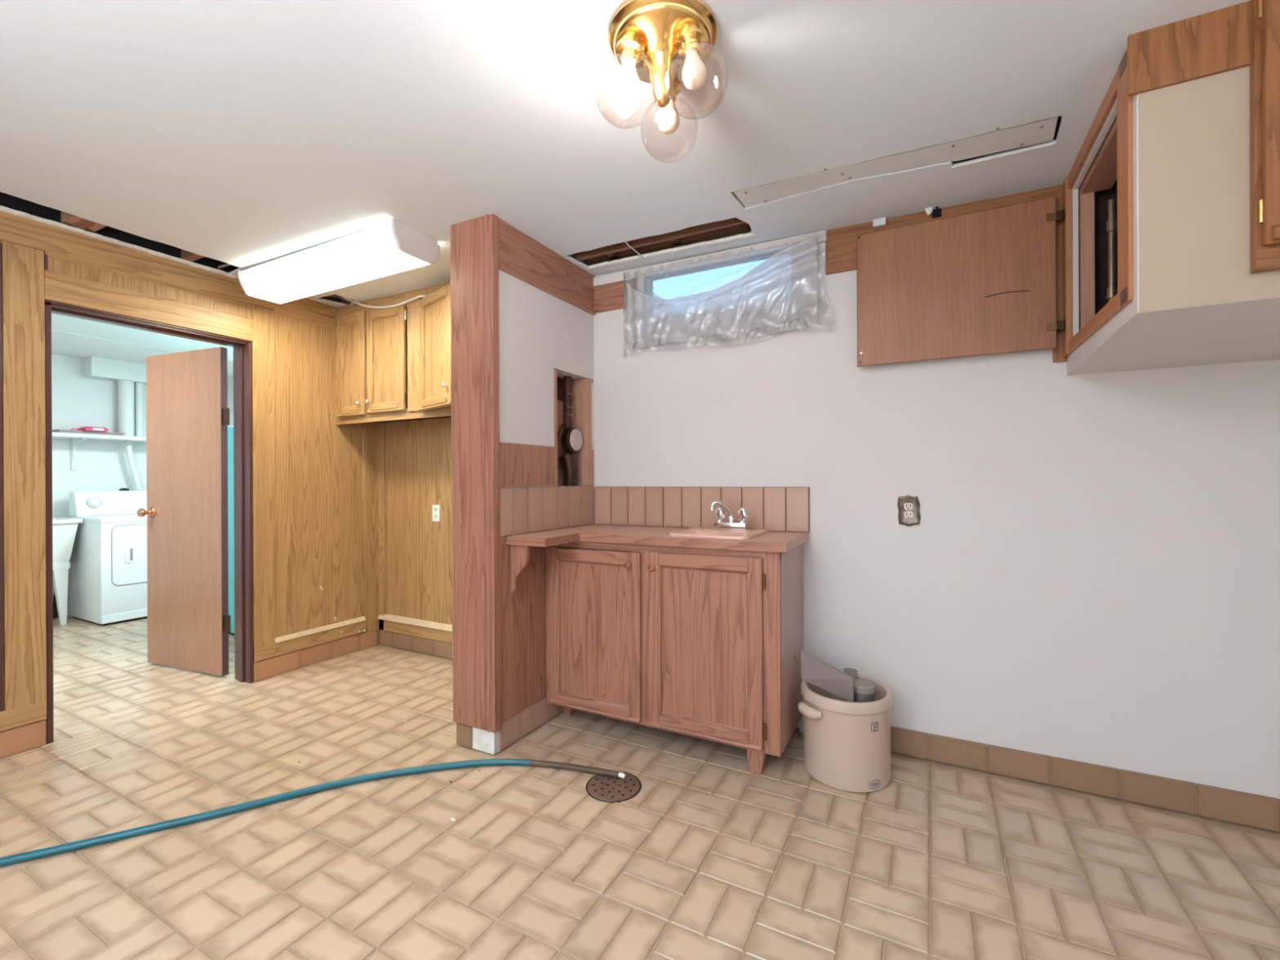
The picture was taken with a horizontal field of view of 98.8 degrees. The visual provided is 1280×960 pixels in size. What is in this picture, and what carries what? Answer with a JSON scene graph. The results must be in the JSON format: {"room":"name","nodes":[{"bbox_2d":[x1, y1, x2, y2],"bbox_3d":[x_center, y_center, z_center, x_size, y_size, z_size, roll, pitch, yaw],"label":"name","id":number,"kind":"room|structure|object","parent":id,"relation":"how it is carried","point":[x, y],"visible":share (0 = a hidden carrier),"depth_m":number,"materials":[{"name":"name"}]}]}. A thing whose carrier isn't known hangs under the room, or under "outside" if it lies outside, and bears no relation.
{"room":"damaged room","nodes":[
{"label":"damaged room","id":0,"kind":"room"},
{"bbox_2d":[51,354,146,615],"bbox_3d":[-5.225,-0.096,4.561,0.150,2.560,3.400,0,0,28],"label":"wall","id":1,"kind":"structure","parent":0,"point":[78,401],"depth_m":4.91,"materials":[{"name":"white paint"}]},
{"bbox_2d":[53,594,58,618],"bbox_3d":[-5.255,1.085,4.275,0.045,0.200,1.060,0,0,28],"label":"baseboard","id":2,"kind":"structure","parent":1,"relation":"attached to","point":[55,615],"depth_m":4.70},
{"bbox_2d":[52,431,146,470],"bbox_3d":[-4.987,-0.241,4.542,0.289,0.308,1.590,0,0,28],"label":"wall shelf","id":3,"kind":"object","parent":1,"relation":"attached to","point":[75,438],"visible":0.52,"depth_m":4.82,"materials":[{"name":"white paint"}]},
{"bbox_2d":[52,429,124,435],"bbox_3d":[-4.850,-0.411,4.826,0.180,0.030,0.430,0,0,28],"label":"tray","id":4,"kind":"object","parent":3,"relation":"on","point":[54,430],"visible":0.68,"depth_m":4.76,"materials":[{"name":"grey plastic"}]},
{"bbox_2d":[76,426,108,431],"bbox_3d":[-4.815,-0.446,4.827,0.181,0.039,0.155,0,0,28],"label":"packet","id":5,"kind":"object","parent":4,"relation":"on","point":[85,428],"visible":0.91,"depth_m":4.78,"materials":[{"name":"plastic"}]},
{"bbox_2d":[51,313,233,384],"bbox_3d":[-3.815,-1.021,3.801,3.060,0.200,3.130,0,0,28],"label":"ceiling","id":6,"kind":"structure","parent":0,"point":[108,352],"depth_m":4.47,"materials":[{"name":"white paint"}]},
{"bbox_2d":[118,380,143,490],"bbox_3d":[-4.753,-0.411,5.128,0.109,1.015,0.184,0,0,28],"label":"vent pipe","id":7,"kind":"object","parent":6,"relation":"in","point":[128,424],"visible":0.98,"depth_m":5.09,"materials":[{"name":"white paint"}]},
{"bbox_2d":[0,211,379,731],"bbox_3d":[-2.983,-0.104,1.909,0.166,2.560,4.788,0,0,28],"label":"wall","id":8,"kind":"structure","parent":0,"point":[315,486],"depth_m":3.18,"materials":[{"name":"brown wood"}]},
{"bbox_2d":[0,719,46,758],"bbox_3d":[-3.101,1.121,1.539,0.010,0.112,2.016,0,0,28],"label":"baseboard","id":9,"kind":"structure","parent":8,"relation":"attached to","point":[27,737],"depth_m":2.37,"materials":[{"name":"tile"}]},
{"bbox_2d":[44,300,253,743],"bbox_3d":[-2.858,0.182,3.026,0.953,1.986,0.840,0,0,28],"label":"door","id":10,"kind":"structure","parent":8,"relation":"in","point":[188,411],"depth_m":3.30,"materials":[{"name":"brown wood"}]},
{"bbox_2d":[253,629,377,681],"bbox_3d":[-2.052,1.115,3.538,0.010,0.112,0.806,0,0,28],"label":"baseboard","id":11,"kind":"structure","parent":8,"relation":"attached to","point":[279,664],"depth_m":3.47,"materials":[{"name":"tile"}]},
{"bbox_2d":[226,377,233,426],"bbox_3d":[-3.115,-0.105,5.289,3.210,2.560,0.150,0,0,28],"label":"wall","id":12,"kind":"structure","parent":0,"point":[230,381],"depth_m":5.86,"materials":[{"name":"white paint"}]},
{"bbox_2d":[450,213,595,755],"bbox_3d":[-0.507,-0.115,2.781,0.248,2.560,0.942,0,0,28],"label":"wall","id":13,"kind":"structure","parent":0,"point":[522,313],"depth_m":2.41,"materials":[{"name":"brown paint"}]},
{"bbox_2d":[456,722,472,748],"bbox_3d":[-0.770,1.120,2.404,0.093,0.092,0.010,0,0,28],"label":"baseboard","id":14,"kind":"structure","parent":13,"relation":"attached to","point":[464,732],"depth_m":2.40,"materials":[{"name":"tile"}]},
{"bbox_2d":[500,485,594,536],"bbox_3d":[-0.429,0.139,2.688,0.008,0.211,0.748,0,0,28],"label":"backsplash","id":15,"kind":"structure","parent":13,"relation":"attached to","point":[523,510],"depth_m":2.63,"materials":[{"name":"wood"}]},
{"bbox_2d":[557,376,582,485],"bbox_3d":[-0.404,-0.259,2.897,0.112,0.588,0.235,0,0,28],"label":"drain pipe","id":16,"kind":"object","parent":13,"relation":"attached to","point":[571,439],"visible":0.93,"depth_m":2.91,"materials":[{"name":"brown metal"}]},
{"bbox_2d":[0,115,1061,304],"bbox_3d":[-0.677,-1.282,0.669,5.410,0.342,4.980,0,0,28],"label":"ceiling opening","id":17,"kind":"object","parent":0,"point":[716,229],"visible":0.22,"depth_m":2.65,"materials":[{"name":"brown wood"}]},
{"bbox_2d":[343,294,426,308],"bbox_3d":[-1.557,-1.107,3.343,0.716,0.128,0.045,0,0,26],"label":"cable","id":18,"kind":"object","parent":17,"relation":"hanging from","point":[421,295],"visible":0.97,"depth_m":3.32,"materials":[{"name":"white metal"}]},
{"bbox_2d":[0,0,1251,307],"bbox_3d":[-0.691,-1.119,0.652,5.220,0.078,4.738,0,0,28],"label":"ceiling","id":19,"kind":"structure","parent":0,"point":[242,134],"depth_m":1.68,"materials":[{"name":"white paint"}]},
{"bbox_2d":[237,218,439,304],"bbox_3d":[-1.548,-1.063,2.762,1.235,0.122,0.259,0,0,28],"label":"fluorescent light","id":20,"kind":"object","parent":19,"relation":"attached to","point":[393,246],"visible":1,"depth_m":2.63,"materials":[{"name":"white plastic"}]},
{"bbox_2d":[594,0,728,163],"bbox_3d":[0.077,-0.985,1.367,0.312,0.252,0.328,0,0,28],"label":"ceiling light","id":21,"kind":"object","parent":19,"relation":"attached to","point":[662,44],"visible":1,"depth_m":1.31,"materials":[{"name":"gold metal"}]},
{"bbox_2d":[614,31,644,99],"bbox_3d":[-0.025,-1.011,1.330,0.070,0.166,0.071,0,0,28],"label":"bulb","id":22,"kind":"object","parent":21,"relation":"attached to","point":[630,44],"depth_m":1.31,"materials":[{"name":"white glass"}]},
{"bbox_2d":[657,74,681,134],"bbox_3d":[0.076,-1.011,1.458,0.070,0.166,0.070,0,0,28],"label":"bulb","id":23,"kind":"object","parent":21,"relation":"attached to","point":[668,120],"depth_m":1.45,"materials":[{"name":"white glass"}]},
{"bbox_2d":[675,22,706,90],"bbox_3d":[0.123,-1.012,1.304,0.074,0.166,0.070,0,0,28],"label":"bulb","id":24,"kind":"object","parent":21,"relation":"attached to","point":[694,72],"depth_m":1.29,"materials":[{"name":"white glass"}]},
{"bbox_2d":[872,217,886,228],"bbox_3d":[1.021,-1.096,2.338,0.051,0.032,0.022,0,0,28],"label":"block","id":25,"kind":"object","parent":19,"relation":"attached to","point":[881,222],"visible":1,"depth_m":2.33,"materials":[{"name":"white paint"}]},
{"bbox_2d":[924,206,942,218],"bbox_3d":[1.197,-1.099,2.240,0.063,0.049,0.032,0,0,28],"label":"connector","id":26,"kind":"object","parent":19,"relation":"hanging from","point":[936,213],"visible":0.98,"depth_m":2.24,"materials":[{"name":"black plastic"}]},
{"bbox_2d":[0,614,1279,959],"bbox_3d":[-1.937,1.231,1.671,8.649,0.121,5.530,0,0,28],"label":"floor","id":27,"kind":"structure","parent":0,"point":[713,858],"depth_m":1.74,"materials":[{"name":"tile"}]},
{"bbox_2d":[52,517,82,625],"bbox_3d":[-4.934,0.752,4.388,0.460,0.862,0.560,0,0,28],"label":"tub","id":28,"kind":"object","parent":27,"relation":"on","point":[64,529],"visible":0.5,"depth_m":4.46,"materials":[{"name":"white plastic"}]},
{"bbox_2d":[52,517,82,563],"bbox_3d":[-4.935,0.502,4.388,0.460,0.362,0.560,0,0,28],"label":"basin","id":29,"kind":"object","parent":28,"relation":"in","point":[64,529],"depth_m":4.46,"materials":[{"name":"white plastic"}]},
{"bbox_2d":[68,488,147,626],"bbox_3d":[-4.459,0.627,4.861,0.662,1.108,0.686,0,0,28],"label":"dryer","id":30,"kind":"object","parent":27,"relation":"on","point":[108,570],"depth_m":4.57,"materials":[{"name":"white metal"}]},
{"bbox_2d":[227,426,234,635],"bbox_3d":[-2.920,0.384,4.377,0.600,1.580,0.586,0,0,28],"label":"wall","id":31,"kind":"structure","parent":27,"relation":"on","point":[230,429],"depth_m":4.13,"materials":[{"name":"teal paint"}]},
{"bbox_2d":[0,758,626,866],"bbox_3d":[-1.224,1.153,1.930,2.354,0.029,0.316,0,0,-17],"label":"garden hose","id":32,"kind":"object","parent":27,"relation":"on","point":[55,850],"visible":1,"depth_m":1.99,"materials":[{"name":"teal rubber"}]},
{"bbox_2d":[586,771,641,802],"bbox_3d":[-0.100,1.162,2.084,0.212,0.006,0.212,0,0,28],"label":"floor drain","id":33,"kind":"object","parent":27,"relation":"on","point":[599,787],"visible":0.87,"depth_m":2.06,"materials":[{"name":"metal"}]},
{"bbox_2d":[546,541,803,775],"bbox_3d":[0.135,0.720,2.540,1.120,0.884,0.486,0,0,28],"label":"base cabinet","id":34,"kind":"object","parent":27,"relation":"on","point":[704,643],"visible":0.89,"depth_m":2.31,"materials":[{"name":"brown wood"}]},
{"bbox_2d":[506,524,808,596],"bbox_3d":[0.090,0.376,2.436,1.144,0.269,0.710,0,0,28],"label":"countertop","id":35,"kind":"structure","parent":34,"relation":"on","point":[771,541],"depth_m":2.38,"materials":[{"name":"laminate"}]},
{"bbox_2d":[667,526,768,539],"bbox_3d":[0.354,0.302,2.449,0.360,0.149,0.357,0,0,28],"label":"bar sink","id":36,"kind":"object","parent":35,"relation":"in","point":[697,531],"visible":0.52,"depth_m":2.44,"materials":[{"name":"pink ceramic"}]},
{"bbox_2d":[709,500,748,530],"bbox_3d":[0.407,0.162,2.515,0.160,0.133,0.086,0,0,28],"label":"faucet","id":37,"kind":"object","parent":35,"relation":"on","point":[719,524],"visible":1,"depth_m":2.51,"materials":[{"name":"silver metal"}]},
{"bbox_2d":[797,674,893,792],"bbox_3d":[0.820,0.990,2.186,0.344,0.338,0.351,0,0,28],"label":"stoneware crock","id":38,"kind":"object","parent":27,"relation":"on","point":[846,744],"visible":0.88,"depth_m":2.05,"materials":[{"name":"ceramic"}]},
{"bbox_2d":[800,648,853,702],"bbox_3d":[0.733,0.776,2.173,0.219,0.168,0.036,0,0,41],"label":"board","id":39,"kind":"object","parent":38,"relation":"in","point":[814,670],"visible":0.95,"depth_m":2.17,"materials":[{"name":"white wood"}]},
{"bbox_2d":[843,667,857,702],"bbox_3d":[0.867,0.962,2.259,0.053,0.360,0.053,0,0,28],"label":"cardboard tube","id":40,"kind":"object","parent":38,"relation":"in","point":[851,672],"visible":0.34,"depth_m":2.24,"materials":[{"name":"grey cardboard"}]},
{"bbox_2d":[853,679,875,702],"bbox_3d":[0.878,0.971,2.163,0.093,0.343,0.093,0,0,28],"label":"jar","id":41,"kind":"object","parent":38,"relation":"in","point":[864,690],"visible":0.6,"depth_m":2.13,"materials":[{"name":"grey plastic"}]},
{"bbox_2d":[377,141,1279,798],"bbox_3d":[0.374,-0.119,2.792,5.290,2.560,0.204,0,0,28],"label":"wall","id":42,"kind":"structure","parent":0,"point":[1089,571],"depth_m":2.18,"materials":[{"name":"white paint"}]},
{"bbox_2d":[335,282,451,425],"bbox_3d":[-1.267,-0.754,3.327,1.608,0.771,0.474,0,0,28],"label":"upper cabinet","id":43,"kind":"object","parent":42,"relation":"attached to","point":[393,364],"visible":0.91,"depth_m":3.35,"materials":[{"name":"brown wood"}]},
{"bbox_2d":[379,630,452,658],"bbox_3d":[-1.146,1.116,3.533,1.591,0.102,0.012,0,0,28],"label":"baseboard","id":44,"kind":"structure","parent":42,"relation":"attached to","point":[421,645],"depth_m":3.72,"materials":[{"name":"tile"}]},
{"bbox_2d":[432,504,439,521],"bbox_3d":[-1.354,0.221,3.641,0.066,0.110,0.008,0,0,28],"label":"wall outlet","id":45,"kind":"object","parent":42,"relation":"attached to","point":[436,508],"visible":1,"depth_m":3.64,"materials":[{"name":"white plastic"}]},
{"bbox_2d":[595,486,809,533],"bbox_3d":[0.261,0.138,2.757,1.148,0.207,0.016,0,0,28],"label":"backsplash","id":46,"kind":"structure","parent":42,"relation":"attached to","point":[769,508],"depth_m":2.73,"materials":[{"name":"wood"}]},
{"bbox_2d":[645,252,777,346],"bbox_3d":[0.620,-0.716,3.061,1.300,0.850,0.820,0,0,28],"label":"window","id":47,"kind":"structure","parent":42,"relation":"in","point":[649,281],"depth_m":2.79,"materials":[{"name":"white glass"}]},
{"bbox_2d":[622,231,825,355],"bbox_3d":[0.370,-0.873,2.644,1.084,0.456,0.067,0,0,28],"label":"sheet","id":48,"kind":"object","parent":42,"relation":"attached to","point":[779,294],"visible":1,"depth_m":2.58,"materials":[{"name":"plastic"}]},
{"bbox_2d":[897,495,920,526],"bbox_3d":[1.129,0.130,2.304,0.088,0.132,0.012,0,0,28],"label":"wall outlet","id":49,"kind":"object","parent":42,"relation":"attached to","point":[908,506],"visible":1,"depth_m":2.30,"materials":[{"name":"grey metal"}]},
{"bbox_2d":[903,502,913,510],"bbox_3d":[1.127,0.111,2.302,0.034,0.029,0.005,0,0,28],"label":"socket","id":50,"kind":"object","parent":49,"relation":"attached to","point":[907,506],"depth_m":2.30,"materials":[{"name":"white plastic"}]},
{"bbox_2d":[904,511,913,518],"bbox_3d":[1.127,0.146,2.302,0.034,0.029,0.005,0,0,28],"label":"socket","id":51,"kind":"object","parent":49,"relation":"attached to","point":[908,514],"depth_m":2.30,"materials":[{"name":"white plastic"}]},
{"bbox_2d":[890,726,1279,832],"bbox_3d":[1.699,1.102,2.006,2.118,0.106,0.016,0,0,28],"label":"baseboard","id":52,"kind":"structure","parent":42,"relation":"attached to","point":[1248,809],"depth_m":2.01,"materials":[{"name":"tile"}]},
{"bbox_2d":[1062,0,1279,375],"bbox_3d":[1.946,-0.870,1.429,1.233,0.951,0.798,0,0,28],"label":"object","id":53,"kind":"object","parent":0,"point":[1168,139],"depth_m":1.35,"materials":[{"name":"white paint"}]},
{"bbox_2d":[857,195,1065,366],"bbox_3d":[1.246,-0.767,2.183,0.712,0.561,0.027,0,0,28],"label":"door","id":54,"kind":"structure","parent":53,"relation":"attached to","point":[984,282],"depth_m":2.17,"materials":[{"name":"brown wood"}]},
{"bbox_2d":[1104,280,1117,294],"bbox_3d":[1.663,-0.684,1.792,0.050,0.063,0.327,0,0,6],"label":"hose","id":55,"kind":"object","parent":53,"relation":"in","point":[1106,287],"visible":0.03,"depth_m":1.95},
{"bbox_2d":[1106,198,1117,302],"bbox_3d":[1.626,-0.734,1.890,0.028,0.460,0.028,0,0,28],"label":"supply pipe","id":56,"kind":"object","parent":53,"relation":"attached to","point":[1112,223],"visible":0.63,"depth_m":1.88,"materials":[{"name":"grey metal"}]},
{"bbox_2d":[1249,0,1279,273],"bbox_3d":[1.714,-0.795,1.076,0.717,0.633,0.061,0,0,28],"label":"upper cabinet","id":57,"kind":"object","parent":53,"relation":"attached to","point":[1264,67],"visible":1,"depth_m":1.23,"materials":[{"name":"brown wood"}]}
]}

